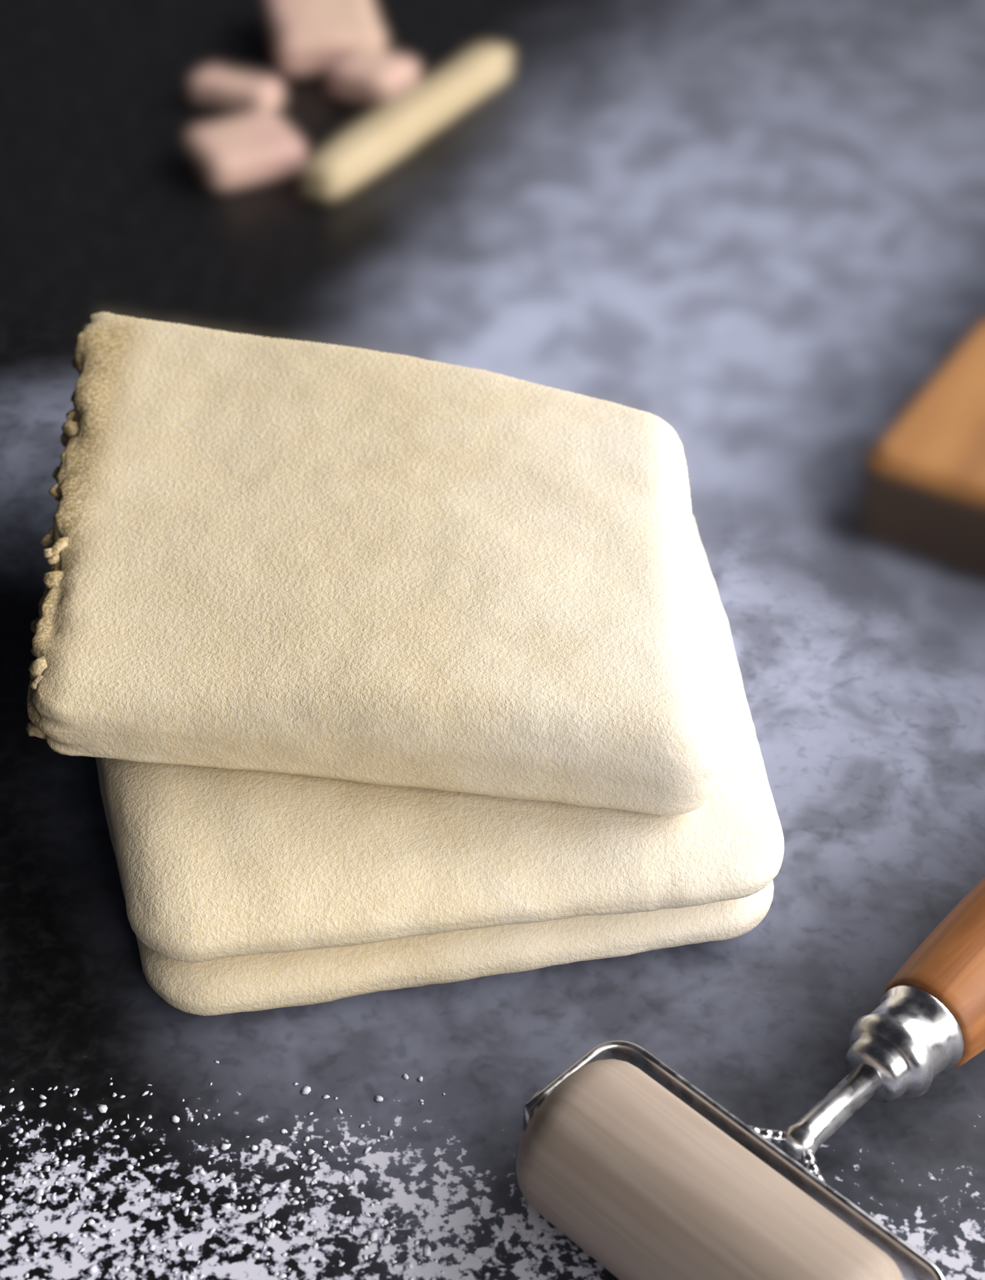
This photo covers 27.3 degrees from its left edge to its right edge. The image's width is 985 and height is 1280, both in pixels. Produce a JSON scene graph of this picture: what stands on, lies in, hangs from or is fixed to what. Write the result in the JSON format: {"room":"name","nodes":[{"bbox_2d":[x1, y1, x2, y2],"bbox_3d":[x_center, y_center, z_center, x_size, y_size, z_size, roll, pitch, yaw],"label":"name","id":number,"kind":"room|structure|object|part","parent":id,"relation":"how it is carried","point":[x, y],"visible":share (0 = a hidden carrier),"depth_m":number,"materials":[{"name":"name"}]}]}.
{"room":"kitchen","nodes":[
{"label":"kitchen","id":0,"kind":"room"},
{"bbox_2d":[0,0,984,1279],"bbox_3d":[0.000,-0.154,0.742,1.504,0.040,1.705,0,40,0],"label":"countertop","id":1,"kind":"structure","parent":0,"point":[755,228],"depth_m":0.58,"materials":[{"name":"stone"}]},
{"bbox_2d":[0,1060,452,1279],"bbox_3d":[0.000,0.120,0.384,0.322,0.001,0.101,0,40,0],"label":"flour","id":2,"kind":"object","parent":1,"relation":"on","point":[91,1270],"visible":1,"depth_m":0.40,"materials":[{"name":"white food"}]},
{"bbox_2d":[188,66,282,113],"bbox_3d":[-0.097,-0.207,0.765,0.036,0.011,0.017,17,43,20],"label":"strip","id":3,"kind":"object","parent":1,"relation":"on","point":[241,92],"visible":0.98,"depth_m":0.76,"materials":[{"name":"pink food"}]},
{"bbox_2d":[182,112,305,189],"bbox_3d":[-0.089,-0.175,0.726,0.038,0.013,0.036,-18,43,-21],"label":"dough piece","id":4,"kind":"object","parent":1,"relation":"on","point":[249,149],"visible":1,"depth_m":0.72,"materials":[{"name":"pink food"}]},
{"bbox_2d":[260,0,385,76],"bbox_3d":[-0.067,-0.242,0.803,0.043,0.017,0.060,-8,41,-9],"label":"dough piece","id":5,"kind":"object","parent":1,"relation":"on","point":[306,37],"visible":0.88,"depth_m":0.78,"materials":[{"name":"pink food"}]},
{"bbox_2d":[326,48,419,107],"bbox_3d":[-0.046,-0.214,0.773,0.030,0.014,0.028,23,45,25],"label":"strip","id":6,"kind":"object","parent":1,"relation":"on","point":[377,78],"visible":0.94,"depth_m":0.77,"materials":[{"name":"pink food"}]},
{"bbox_2d":[25,311,784,1016],"bbox_3d":[-0.026,-0.009,0.495,0.178,0.057,0.220,0,40,0],"label":"dough","id":7,"kind":"object","parent":1,"relation":"on","point":[378,670],"visible":1,"depth_m":0.44,"materials":[{"name":"beige food"}]},
{"bbox_2d":[300,44,512,200],"bbox_3d":[-0.030,-0.191,0.743,0.016,0.015,0.122,22,45,24],"label":"stick","id":8,"kind":"object","parent":1,"relation":"on","point":[388,133],"visible":1,"depth_m":0.73,"materials":[{"name":"beige food"}]},
{"bbox_2d":[516,876,984,1279],"bbox_3d":[0.098,0.070,0.418,0.085,0.034,0.201,32,50,32],"label":"roller","id":9,"kind":"object","parent":1,"relation":"on","point":[652,1177],"visible":1,"depth_m":0.37,"materials":[{"name":"brown wood"}]},
{"bbox_3d":[0.066,0.091,0.394,0.007,0.007,0.027,32,50,32],"label":"stem","id":10,"kind":"part","parent":9,"relation":"part of","materials":[{"name":"silver metal"}]},
{"bbox_2d":[856,314,984,579],"bbox_3d":[0.303,-0.091,0.610,0.260,0.032,0.360,22,45,24],"label":"wooden cutting board","id":11,"kind":"object","parent":1,"relation":"on","point":[923,493],"visible":1,"depth_m":0.54,"materials":[{"name":"brown wood"}]}
]}

